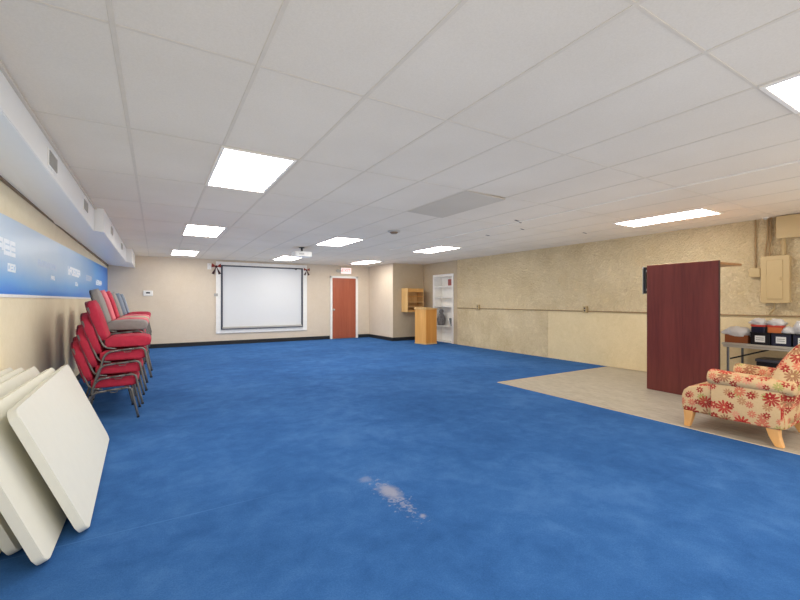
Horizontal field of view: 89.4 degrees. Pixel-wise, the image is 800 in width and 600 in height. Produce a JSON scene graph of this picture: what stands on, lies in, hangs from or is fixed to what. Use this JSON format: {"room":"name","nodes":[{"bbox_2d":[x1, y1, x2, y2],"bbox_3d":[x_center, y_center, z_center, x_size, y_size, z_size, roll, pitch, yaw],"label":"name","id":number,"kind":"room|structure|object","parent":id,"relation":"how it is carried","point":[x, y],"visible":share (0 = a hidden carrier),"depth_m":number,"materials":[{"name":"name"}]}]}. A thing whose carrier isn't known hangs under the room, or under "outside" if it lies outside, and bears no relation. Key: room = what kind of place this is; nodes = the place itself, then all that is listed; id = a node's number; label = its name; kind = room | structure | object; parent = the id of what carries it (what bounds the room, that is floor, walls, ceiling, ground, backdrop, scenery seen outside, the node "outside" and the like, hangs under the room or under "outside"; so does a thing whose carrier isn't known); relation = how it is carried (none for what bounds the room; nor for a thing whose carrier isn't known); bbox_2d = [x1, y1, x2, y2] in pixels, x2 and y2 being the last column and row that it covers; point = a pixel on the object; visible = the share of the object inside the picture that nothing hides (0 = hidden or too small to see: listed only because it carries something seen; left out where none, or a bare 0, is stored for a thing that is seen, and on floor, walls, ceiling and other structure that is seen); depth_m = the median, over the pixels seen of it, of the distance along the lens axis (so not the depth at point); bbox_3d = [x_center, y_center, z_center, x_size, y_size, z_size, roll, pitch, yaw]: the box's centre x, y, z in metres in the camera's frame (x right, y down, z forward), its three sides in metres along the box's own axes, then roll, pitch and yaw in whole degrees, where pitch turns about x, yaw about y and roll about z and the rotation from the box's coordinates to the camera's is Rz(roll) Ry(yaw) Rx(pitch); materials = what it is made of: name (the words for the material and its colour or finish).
{"room":"multipurpose meeting hall","nodes":[
{"label":"multipurpose meeting hall","id":0,"kind":"room"},
{"bbox_2d":[0,181,106,376],"bbox_3d":[-4.283,0.050,4.949,0.120,2.420,12.300,0,0,-31],"label":"wall","id":1,"kind":"structure","parent":0,"point":[39,333],"depth_m":4.15,"materials":[{"name":"beige paint"}]},
{"bbox_2d":[0,213,107,298],"bbox_3d":[-4.431,-0.412,5.321,0.010,0.775,11.290,0,0,-31],"label":"wall mural","id":2,"kind":"object","parent":1,"relation":"attached to","point":[33,264],"visible":0.98,"depth_m":4.26,"materials":[{"name":"blue paper"}]},
{"bbox_2d":[0,175,107,265],"bbox_3d":[-4.195,-0.948,4.942,0.025,0.185,12.198,0,0,-31],"label":"trim","id":3,"kind":"structure","parent":1,"relation":"attached to","point":[2,179],"depth_m":4.14,"materials":[{"name":"brown wood"}]},
{"bbox_2d":[0,60,134,267],"bbox_3d":[-3.952,-1.000,5.088,0.590,0.320,12.196,0,0,-31],"label":"air duct","id":4,"kind":"object","parent":1,"relation":"attached to","point":[25,142],"visible":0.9,"depth_m":3.26,"materials":[{"name":"paint"}]},
{"bbox_2d":[48,147,57,175],"bbox_3d":[-2.569,-1.025,2.993,0.014,0.130,0.280,0,0,-31],"label":"air vent","id":5,"kind":"object","parent":4,"relation":"attached to","point":[52,160],"visible":1,"depth_m":2.97,"materials":[{"name":"grey metal"}]},
{"bbox_2d":[83,197,87,213],"bbox_3d":[-3.411,-1.025,4.389,0.014,0.130,0.280,0,0,-31],"label":"air vent","id":6,"kind":"object","parent":4,"relation":"attached to","point":[85,204],"visible":1,"depth_m":4.33,"materials":[{"name":"grey metal"}]},
{"bbox_2d":[107,256,368,343],"bbox_3d":[-4.242,0.050,12.110,7.350,2.420,0.120,0,0,-31],"label":"wall","id":7,"kind":"structure","parent":0,"point":[182,305],"depth_m":11.13,"materials":[{"name":"beige paint"}]},
{"bbox_2d":[143,291,152,295],"bbox_3d":[-6.604,-0.190,10.595,0.220,0.140,0.033,0,0,-31],"label":"thermostat","id":8,"kind":"object","parent":7,"relation":"attached to","point":[145,293],"visible":1,"depth_m":10.58,"materials":[{"name":"white paint"}]},
{"bbox_2d":[150,336,329,347],"bbox_3d":[-4.815,1.205,11.685,5.890,0.110,0.015,0,0,-31],"label":"baseboard","id":9,"kind":"structure","parent":7,"relation":"attached to","point":[166,345],"depth_m":11.71,"materials":[{"name":"black rubber"}]},
{"bbox_2d":[216,261,306,333],"bbox_3d":[-4.065,-0.085,12.097,2.640,2.050,0.085,0,0,-31],"label":"projection screen","id":10,"kind":"object","parent":7,"relation":"attached to","point":[252,297],"visible":1,"depth_m":12.06,"materials":[{"name":"white fabric"}]},
{"bbox_2d":[212,264,220,273],"bbox_3d":[-5.193,-0.917,11.431,0.250,0.365,0.075,0,0,-31],"label":"ribbon bow","id":11,"kind":"object","parent":10,"relation":"hanging from","point":[213,265],"visible":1,"depth_m":11.41,"materials":[{"name":"black fabric"}]},
{"bbox_2d":[330,276,357,338],"bbox_3d":[-1.838,0.225,13.429,0.990,2.070,0.105,0,0,-31],"label":"door","id":12,"kind":"structure","parent":7,"relation":"in","point":[343,289],"depth_m":13.43,"materials":[{"name":"brown wood"}]},
{"bbox_2d":[340,267,350,273],"bbox_3d":[-1.803,-0.990,13.477,0.380,0.210,0.060,0,0,-31],"label":"exit sign","id":13,"kind":"object","parent":7,"relation":"attached to","point":[344,270],"visible":1,"depth_m":13.44,"materials":[{"name":"white paint"}]},
{"bbox_2d":[358,334,368,337],"bbox_3d":[-1.254,1.205,13.835,0.410,0.110,0.015,0,0,-31],"label":"baseboard","id":14,"kind":"structure","parent":7,"relation":"attached to","point":[359,335],"depth_m":13.83,"materials":[{"name":"black rubber"}]},
{"bbox_2d":[369,263,422,337],"bbox_3d":[-0.033,0.050,13.687,1.512,2.420,1.770,0,0,-31],"label":"wall","id":15,"kind":"structure","parent":0,"point":[380,276],"depth_m":12.88,"materials":[{"name":"beige paint"}]},
{"bbox_2d":[369,334,414,340],"bbox_3d":[-0.159,1.205,13.523,1.157,0.110,1.650,0,0,-31],"label":"baseboard","id":16,"kind":"structure","parent":15,"relation":"attached to","point":[370,335],"depth_m":12.84,"materials":[{"name":"black rubber"}]},
{"bbox_2d":[401,288,423,311],"bbox_3d":[0.395,-0.010,12.700,0.600,0.740,0.361,0,0,-31],"label":"upper cabinet","id":17,"kind":"object","parent":15,"relation":"attached to","point":[411,298],"visible":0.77,"depth_m":12.70,"materials":[{"name":"brown wood"}]},
{"bbox_2d":[0,0,799,266],"bbox_3d":[-0.099,-1.200,6.598,8.950,0.080,13.800,0,0,-31],"label":"ceiling","id":18,"kind":"structure","parent":0,"point":[63,63],"depth_m":2.49,"materials":[{"name":"tile"}]},
{"bbox_2d":[170,249,199,255],"bbox_3d":[-5.234,-1.153,9.826,0.575,0.014,1.180,0,0,-31],"label":"recessed light","id":19,"kind":"object","parent":18,"relation":"in","point":[173,252],"visible":1,"depth_m":9.70,"materials":[{"name":"white paint"}]},
{"bbox_2d":[182,224,226,237],"bbox_3d":[-3.276,-1.153,6.727,0.575,0.014,1.180,0,0,-31],"label":"recessed light","id":20,"kind":"object","parent":18,"relation":"in","point":[189,229],"visible":1,"depth_m":6.65,"materials":[{"name":"white paint"}]},
{"bbox_2d":[205,146,296,192],"bbox_3d":[-1.393,-1.153,3.676,0.575,0.014,1.180,0,0,-31],"label":"recessed light","id":21,"kind":"object","parent":18,"relation":"in","point":[233,168],"visible":1,"depth_m":3.56,"materials":[{"name":"white paint"}]},
{"bbox_2d":[272,255,299,260],"bbox_3d":[-3.064,-1.153,11.042,0.575,0.014,1.180,0,0,-31],"label":"recessed light","id":22,"kind":"object","parent":18,"relation":"in","point":[286,258],"visible":0.73,"depth_m":11.09,"materials":[{"name":"white paint"}]},
{"bbox_2d":[292,247,311,257],"bbox_3d":[-2.152,-1.058,8.849,0.380,0.205,0.323,0,0,-31],"label":"projector","id":23,"kind":"object","parent":18,"relation":"hanging from","point":[302,254],"visible":1,"depth_m":8.74,"materials":[{"name":"white plastic"}]},
{"bbox_2d":[315,237,364,246],"bbox_3d":[-1.211,-1.153,7.973,0.575,0.014,1.180,0,0,-31],"label":"recessed light","id":24,"kind":"object","parent":18,"relation":"in","point":[336,241],"visible":1,"depth_m":7.89,"materials":[{"name":"white paint"}]},
{"bbox_2d":[317,238,359,245],"bbox_3d":[-1.211,-1.155,7.973,0.523,0.007,1.128,0,0,-31],"label":"diffuser","id":25,"kind":"object","parent":24,"relation":"attached to","point":[333,241],"depth_m":7.89,"materials":[{"name":"white plastic"}]},
{"bbox_2d":[349,260,382,264],"bbox_3d":[-1.047,-1.153,12.260,0.575,0.014,1.180,0,0,-31],"label":"recessed light","id":26,"kind":"object","parent":18,"relation":"in","point":[364,262],"visible":1,"depth_m":12.25,"materials":[{"name":"white paint"}]},
{"bbox_2d":[351,261,379,263],"bbox_3d":[-1.047,-1.155,12.260,0.523,0.007,1.128,0,0,-31],"label":"diffuser","id":27,"kind":"object","parent":26,"relation":"attached to","point":[360,262],"depth_m":12.25,"materials":[{"name":"white plastic"}]},
{"bbox_2d":[388,230,399,233],"bbox_3d":[-0.102,-1.137,6.748,0.220,0.045,0.220,0,0,-31],"label":"ceiling sensor","id":28,"kind":"object","parent":18,"relation":"attached to","point":[389,231],"visible":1,"depth_m":6.69,"materials":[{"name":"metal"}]},
{"bbox_2d":[25,0,799,265],"bbox_3d":[-0.190,-1.159,6.479,8.470,0.004,13.690,0,0,-31],"label":"grid","id":29,"kind":"object","parent":18,"relation":"attached to","point":[109,5],"visible":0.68,"depth_m":2.57,"materials":[{"name":"paint"}]},
{"bbox_2d":[411,246,461,252],"bbox_3d":[0.806,-1.153,9.190,0.575,0.014,1.180,0,0,-31],"label":"recessed light","id":30,"kind":"object","parent":18,"relation":"in","point":[438,248],"visible":1,"depth_m":9.13,"materials":[{"name":"white paint"}]},
{"bbox_2d":[408,191,504,217],"bbox_3d":[0.643,-1.151,4.905,0.559,0.037,1.171,0,0,-31],"label":"tile","id":31,"kind":"structure","parent":18,"relation":"attached to","point":[464,201],"depth_m":4.81,"materials":[{"name":"grey tile"}]},
{"bbox_2d":[389,160,799,249],"bbox_3d":[2.144,-1.154,5.265,0.023,0.012,9.200,0,0,-31],"label":"trim","id":32,"kind":"structure","parent":18,"relation":"attached to","point":[792,162],"depth_m":4.43,"materials":[{"name":"paint"}]},
{"bbox_2d":[612,208,723,226],"bbox_3d":[3.722,-1.153,5.692,0.575,0.014,1.180,0,0,-31],"label":"recessed light","id":33,"kind":"object","parent":18,"relation":"in","point":[699,212],"visible":1,"depth_m":5.61,"materials":[{"name":"white paint"}]},
{"bbox_2d":[759,72,799,113],"bbox_3d":[2.493,-1.153,1.834,0.575,0.014,1.180,0,0,-31],"label":"recessed light","id":34,"kind":"object","parent":18,"relation":"in","point":[786,91],"visible":1,"depth_m":2.22,"materials":[{"name":"white paint"}]},
{"bbox_2d":[768,76,799,109],"bbox_3d":[2.493,-1.155,1.834,0.523,0.007,1.128,0,0,-31],"label":"diffuser","id":35,"kind":"object","parent":34,"relation":"attached to","point":[787,92],"depth_m":2.24,"materials":[{"name":"white plastic"}]},
{"bbox_2d":[0,337,799,599],"bbox_3d":[-0.227,1.285,6.521,8.650,0.050,13.800,0,0,-31],"label":"floor","id":36,"kind":"structure","parent":0,"point":[362,468],"depth_m":2.67,"materials":[{"name":"blue carpet"}]},
{"bbox_2d":[0,367,12,376],"bbox_3d":[-2.578,0.895,2.555,0.304,0.723,1.800,0,0,-31],"label":"folding table","id":37,"kind":"object","parent":36,"relation":"on","point":[5,371],"visible":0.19,"depth_m":3.12,"materials":[{"name":"white plastic"}]},
{"bbox_2d":[0,368,23,552],"bbox_3d":[-2.504,0.897,2.577,0.314,0.720,1.800,0,0,-31],"label":"folding table","id":38,"kind":"object","parent":36,"relation":"on","point":[3,378],"visible":0.15,"depth_m":3.00,"materials":[{"name":"white plastic"}]},
{"bbox_2d":[0,367,39,554],"bbox_3d":[-2.465,0.899,2.659,0.322,0.717,1.780,0,0,-31],"label":"folding table","id":39,"kind":"object","parent":36,"relation":"on","point":[9,544],"visible":0.24,"depth_m":2.02,"materials":[{"name":"white plastic"}]},
{"bbox_2d":[0,368,66,564],"bbox_3d":[-2.264,0.899,2.593,0.322,0.717,1.800,0,0,-31],"label":"folding table","id":40,"kind":"object","parent":36,"relation":"on","point":[29,507],"visible":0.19,"depth_m":2.03,"materials":[{"name":"white plastic"}]},
{"bbox_2d":[7,364,108,532],"bbox_3d":[-2.292,0.901,2.828,0.333,0.713,1.760,0,0,-33],"label":"folding table","id":41,"kind":"object","parent":36,"relation":"on","point":[56,423],"visible":1,"depth_m":2.44,"materials":[{"name":"white plastic"}]},
{"bbox_2d":[73,336,135,404],"bbox_3d":[-3.607,0.835,4.951,0.605,0.850,0.522,0,0,-31],"label":"chair","id":42,"kind":"object","parent":36,"relation":"on","point":[74,338],"visible":0.12,"depth_m":4.87,"materials":[{"name":"grey metal"}]},
{"bbox_2d":[77,325,137,397],"bbox_3d":[-3.577,0.696,4.970,0.605,0.850,0.522,0,0,-31],"label":"chair","id":43,"kind":"object","parent":42,"relation":"on","point":[78,326],"visible":0.08,"depth_m":4.67,"materials":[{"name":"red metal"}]},
{"bbox_2d":[71,340,140,417],"bbox_3d":[-3.201,0.835,4.424,0.605,0.850,0.522,0,0,-31],"label":"chair","id":44,"kind":"object","parent":36,"relation":"on","point":[86,373],"visible":0.78,"depth_m":4.23,"materials":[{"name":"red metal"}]},
{"bbox_2d":[76,327,144,403],"bbox_3d":[-3.168,0.696,4.445,0.604,0.850,0.522,0,0,-31],"label":"chair","id":45,"kind":"object","parent":44,"relation":"on","point":[91,361],"visible":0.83,"depth_m":4.24,"materials":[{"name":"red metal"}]},
{"bbox_2d":[80,314,147,395],"bbox_3d":[-3.138,0.557,4.465,0.605,0.850,0.522,0,0,-31],"label":"chair","id":46,"kind":"object","parent":45,"relation":"on","point":[96,347],"visible":0.8,"depth_m":4.26,"materials":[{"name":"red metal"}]},
{"bbox_2d":[85,300,152,381],"bbox_3d":[-3.102,0.418,4.491,0.605,0.850,0.522,0,0,-31],"label":"chair","id":47,"kind":"object","parent":46,"relation":"on","point":[95,313],"visible":0.89,"depth_m":4.31,"materials":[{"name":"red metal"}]},
{"bbox_2d":[414,307,437,344],"bbox_3d":[0.756,0.725,11.838,0.470,1.070,0.520,0,0,-38],"label":"lectern","id":48,"kind":"object","parent":36,"relation":"on","point":[425,317],"visible":1,"depth_m":11.66,"materials":[{"name":"brown wood"}]},
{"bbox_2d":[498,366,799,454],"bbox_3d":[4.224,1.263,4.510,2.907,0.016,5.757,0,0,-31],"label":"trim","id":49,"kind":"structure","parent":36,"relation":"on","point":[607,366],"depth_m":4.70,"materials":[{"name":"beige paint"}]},
{"bbox_2d":[423,217,799,371],"bbox_3d":[3.665,0.050,8.665,0.430,2.420,10.650,0,0,-31],"label":"wall","id":50,"kind":"structure","parent":0,"point":[605,275],"depth_m":7.93,"materials":[{"name":"beige paint"}]},
{"bbox_2d":[433,273,453,343],"bbox_3d":[1.414,0.235,12.271,0.298,2.050,1.010,0,0,-31],"label":"bookshelf","id":51,"kind":"object","parent":50,"relation":"attached to","point":[443,294],"visible":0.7,"depth_m":12.49,"materials":[{"name":"white paint"}]},
{"bbox_2d":[437,309,445,324],"bbox_3d":[1.278,0.512,12.475,0.260,0.495,0.260,0,0,-31],"label":"figurine","id":52,"kind":"object","parent":51,"relation":"on","point":[441,318],"visible":0.98,"depth_m":12.39,"materials":[{"name":"grey"}]},
{"bbox_2d":[448,278,451,285],"bbox_3d":[1.501,-0.545,12.141,0.023,0.230,0.240,0,0,-23],"label":"picture frame","id":53,"kind":"object","parent":51,"relation":"on","point":[450,279],"visible":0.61,"depth_m":12.10,"materials":[{"name":"white paint"}]},
{"bbox_2d":[583,306,587,312],"bbox_3d":[3.718,0.180,8.107,0.056,0.130,0.090,0,0,-31],"label":"outlet box","id":54,"kind":"object","parent":50,"relation":"attached to","point":[585,308],"visible":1,"depth_m":8.07,"materials":[{"name":"beige paint"}]},
{"bbox_2d":[463,308,799,316],"bbox_3d":[3.876,0.215,7.876,0.020,0.020,8.680,0,0,-31],"label":"conduit pipe","id":55,"kind":"object","parent":50,"relation":"attached to","point":[463,308],"visible":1,"depth_m":7.50,"materials":[{"name":"brown metal"}]},
{"bbox_2d":[749,268,760,276],"bbox_3d":[5.101,-0.400,5.806,0.065,0.126,0.126,0,0,-31],"label":"junction box","id":56,"kind":"object","parent":50,"relation":"attached to","point":[753,272],"visible":0.91,"depth_m":5.78,"materials":[{"name":"beige paint"}]},
{"bbox_2d":[755,220,755,267],"bbox_3d":[5.112,-0.810,5.812,0.020,0.700,0.020,0,0,-9],"label":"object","id":57,"kind":"object","parent":50,"relation":"attached to","point":[755,220],"visible":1,"depth_m":5.80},
{"bbox_2d":[761,255,790,302],"bbox_3d":[5.198,-0.290,5.590,0.122,0.654,0.304,0,0,-31],"label":"breaker panel","id":58,"kind":"object","parent":50,"relation":"attached to","point":[775,270],"visible":1,"depth_m":5.55,"materials":[{"name":"beige paint"}]},
{"bbox_2d":[764,218,768,255],"bbox_3d":[5.162,-0.885,5.692,0.052,0.550,0.027,0,0,14],"label":"conduit pipe","id":59,"kind":"object","parent":58,"relation":"attached to","point":[767,239],"visible":0.99,"depth_m":5.68,"materials":[{"name":"beige metal"}]},
{"bbox_2d":[768,217,771,255],"bbox_3d":[5.181,-0.885,5.660,0.049,0.550,0.026,0,0,6],"label":"conduit pipe","id":60,"kind":"object","parent":58,"relation":"attached to","point":[770,241],"visible":1,"depth_m":5.65,"materials":[{"name":"beige metal"}]},
{"bbox_2d":[781,238,785,254],"bbox_3d":[5.240,-0.730,5.522,0.056,0.240,0.056,0,0,-31],"label":"conduit nipple","id":61,"kind":"object","parent":58,"relation":"on","point":[783,240],"visible":0.97,"depth_m":5.50,"materials":[{"name":"beige metal"}]},
{"bbox_2d":[776,213,799,238],"bbox_3d":[5.303,-0.999,5.411,0.127,0.307,0.375,0,0,-31],"label":"box","id":62,"kind":"object","parent":50,"relation":"attached to","point":[787,226],"visible":1,"depth_m":5.44,"materials":[{"name":"beige paint"}]},
{"bbox_2d":[500,367,799,453],"bbox_3d":[4.271,1.290,4.534,3.000,0.049,5.750,0,0,-31],"label":"floor","id":63,"kind":"structure","parent":0,"point":[619,389],"depth_m":5.28,"materials":[{"name":"beige tile"}]},
{"bbox_2d":[642,260,741,394],"bbox_3d":[3.999,0.381,5.574,0.604,1.771,0.952,0,0,-28],"label":"tall cabinet","id":64,"kind":"object","parent":63,"relation":"on","point":[683,299],"visible":0.82,"depth_m":5.39,"materials":[{"name":"laminate"}]},
{"bbox_2d":[682,344,799,447],"bbox_3d":[3.407,0.806,3.927,0.850,0.920,0.900,0,0,-33],"label":"armchair","id":65,"kind":"object","parent":63,"relation":"on","point":[767,397],"visible":1,"depth_m":3.62,"materials":[{"name":"fabric"}]},
{"bbox_2d":[682,381,709,414],"bbox_3d":[3.312,0.961,4.073,0.740,0.300,0.552,0,0,-33],"label":"seat cushion","id":66,"kind":"object","parent":65,"relation":"on","point":[695,398],"depth_m":3.99,"materials":[{"name":"fabric"}]},
{"bbox_2d":[721,342,793,370],"bbox_3d":[5.223,0.925,5.068,0.580,0.681,1.780,0,0,-31],"label":"folding table","id":67,"kind":"object","parent":63,"relation":"on","point":[742,346],"visible":0.54,"depth_m":5.45,"materials":[{"name":"grey laminate"}]},
{"bbox_2d":[725,334,749,343],"bbox_3d":[4.744,0.530,5.649,0.220,0.110,0.260,0,0,-31],"label":"cardboard tray","id":68,"kind":"object","parent":67,"relation":"on","point":[728,338],"visible":0.67,"depth_m":5.58,"materials":[{"name":"brown cardboard"}]},
{"bbox_2d":[721,326,750,336],"bbox_3d":[4.736,0.426,5.650,0.295,0.138,0.359,0,0,-2],"label":"plastic bag","id":69,"kind":"object","parent":68,"relation":"on","point":[739,331],"visible":0.9,"depth_m":5.58,"materials":[{"name":"white plastic"}]},
{"bbox_2d":[750,332,770,344],"bbox_3d":[4.875,0.502,5.412,0.296,0.165,0.208,0,0,-31],"label":"storage bin","id":70,"kind":"object","parent":67,"relation":"on","point":[758,338],"visible":0.63,"depth_m":5.33,"materials":[{"name":"black plastic"}]},
{"bbox_2d":[748,318,767,332],"bbox_3d":[4.842,0.328,5.437,0.179,0.194,0.216,0,0,-14],"label":"tub","id":71,"kind":"object","parent":70,"relation":"on","point":[757,324],"visible":0.92,"depth_m":5.40,"materials":[{"name":"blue plastic"}]},
{"bbox_2d":[771,333,792,346],"bbox_3d":[4.983,0.502,5.232,0.296,0.165,0.198,0,0,-31],"label":"storage bin","id":72,"kind":"object","parent":67,"relation":"on","point":[777,339],"visible":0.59,"depth_m":5.15,"materials":[{"name":"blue plastic"}]},
{"bbox_2d":[766,318,787,332],"bbox_3d":[4.931,0.330,5.299,0.178,0.191,0.223,0,0,-31],"label":"tub","id":73,"kind":"object","parent":72,"relation":"on","point":[774,325],"visible":0.91,"depth_m":5.25,"materials":[{"name":"orange plastic"}]},
{"bbox_2d":[781,326,794,333],"bbox_3d":[4.983,0.378,5.186,0.171,0.104,0.142,0,0,-31],"label":"plastic bag","id":74,"kind":"object","parent":72,"relation":"on","point":[786,330],"visible":0.84,"depth_m":5.14,"materials":[{"name":"white plastic"}]},
{"bbox_2d":[792,334,799,346],"bbox_3d":[5.092,0.502,5.053,0.296,0.165,0.198,0,0,-31],"label":"storage bin","id":75,"kind":"object","parent":67,"relation":"on","point":[796,337],"visible":0.92,"depth_m":5.04,"materials":[{"name":"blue plastic"}]},
{"bbox_2d":[793,320,799,333],"bbox_3d":[5.099,0.327,5.065,0.256,0.207,0.262,0,0,-31],"label":"plastic bag","id":76,"kind":"object","parent":75,"relation":"on","point":[796,327],"visible":0.92,"depth_m":5.07,"materials":[{"name":"white plastic"}]},
{"bbox_2d":[755,357,782,367],"bbox_3d":[5.026,1.026,5.451,0.320,0.480,0.280,0,0,-31],"label":"crate","id":77,"kind":"object","parent":63,"relation":"on","point":[763,361],"visible":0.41,"depth_m":5.39,"materials":[{"name":"black plastic"}]},
{"bbox_3d":[-3.546,0.557,4.987,0.604,0.850,0.522,0,0,-31],"label":"chair","id":78,"kind":"object","parent":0,"visible":0},
{"bbox_2d":[85,301,145,363],"bbox_3d":[-3.517,0.418,5.012,0.604,0.850,0.522,0,0,-31],"label":"chair","id":79,"kind":"object","parent":78,"relation":"on","point":[87,301],"visible":0.03,"depth_m":5.00,"materials":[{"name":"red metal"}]},
{"bbox_2d":[89,289,148,351],"bbox_3d":[-3.479,0.279,5.034,0.605,0.850,0.522,0,0,-31],"label":"chair","id":80,"kind":"object","parent":79,"relation":"on","point":[137,325],"visible":0.53,"depth_m":4.87,"materials":[{"name":"grey fabric"}]},
{"bbox_3d":[-3.865,0.418,5.600,0.605,0.850,0.522,0,0,-31],"label":"chair","id":81,"kind":"object","parent":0,"visible":0},
{"bbox_2d":[100,290,149,351],"bbox_3d":[-3.837,0.279,5.623,0.605,0.850,0.522,0,0,-31],"label":"chair","id":82,"kind":"object","parent":81,"relation":"on","point":[105,296],"visible":0.18,"depth_m":5.48,"materials":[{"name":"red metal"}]},
{"bbox_3d":[-4.230,0.418,6.200,0.604,0.850,0.522,0,0,-31],"label":"chair","id":83,"kind":"object","parent":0,"visible":0},
{"bbox_2d":[106,291,150,345],"bbox_3d":[-4.196,0.279,6.223,0.605,0.850,0.522,0,0,-31],"label":"chair","id":84,"kind":"object","parent":83,"relation":"on","point":[109,294],"visible":0.09,"depth_m":6.07,"materials":[{"name":"red upholstery"},{"name":"grey steel"}]},
{"bbox_3d":[-4.646,0.418,6.883,0.604,0.850,0.522,0,0,-31],"label":"chair","id":85,"kind":"object","parent":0,"visible":0},
{"bbox_2d":[111,292,149,333],"bbox_3d":[-4.608,0.279,6.904,0.604,0.850,0.522,0,0,-31],"label":"chair","id":86,"kind":"object","parent":85,"relation":"on","point":[112,293],"visible":0.17,"depth_m":6.76,"materials":[{"name":"grey metal"}]},
{"bbox_3d":[-5.208,0.418,7.827,0.604,0.850,0.522,0,0,-31],"label":"chair","id":87,"kind":"object","parent":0,"visible":0},
{"bbox_2d":[116,293,151,334],"bbox_3d":[-5.179,0.279,7.845,0.604,0.850,0.522,0,0,-31],"label":"chair","id":88,"kind":"object","parent":87,"relation":"on","point":[118,295],"visible":0.3,"depth_m":7.65,"materials":[{"name":"grey metal"}]},
{"bbox_3d":[-5.751,0.418,8.725,0.605,0.850,0.522,0,0,-31],"label":"chair","id":89,"kind":"object","parent":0,"visible":0},
{"bbox_2d":[120,294,151,332],"bbox_3d":[-5.725,0.279,8.742,0.605,0.850,0.522,0,0,-31],"label":"chair","id":90,"kind":"object","parent":89,"relation":"on","point":[122,295],"visible":0.16,"depth_m":8.58,"materials":[{"name":"grey metal"}]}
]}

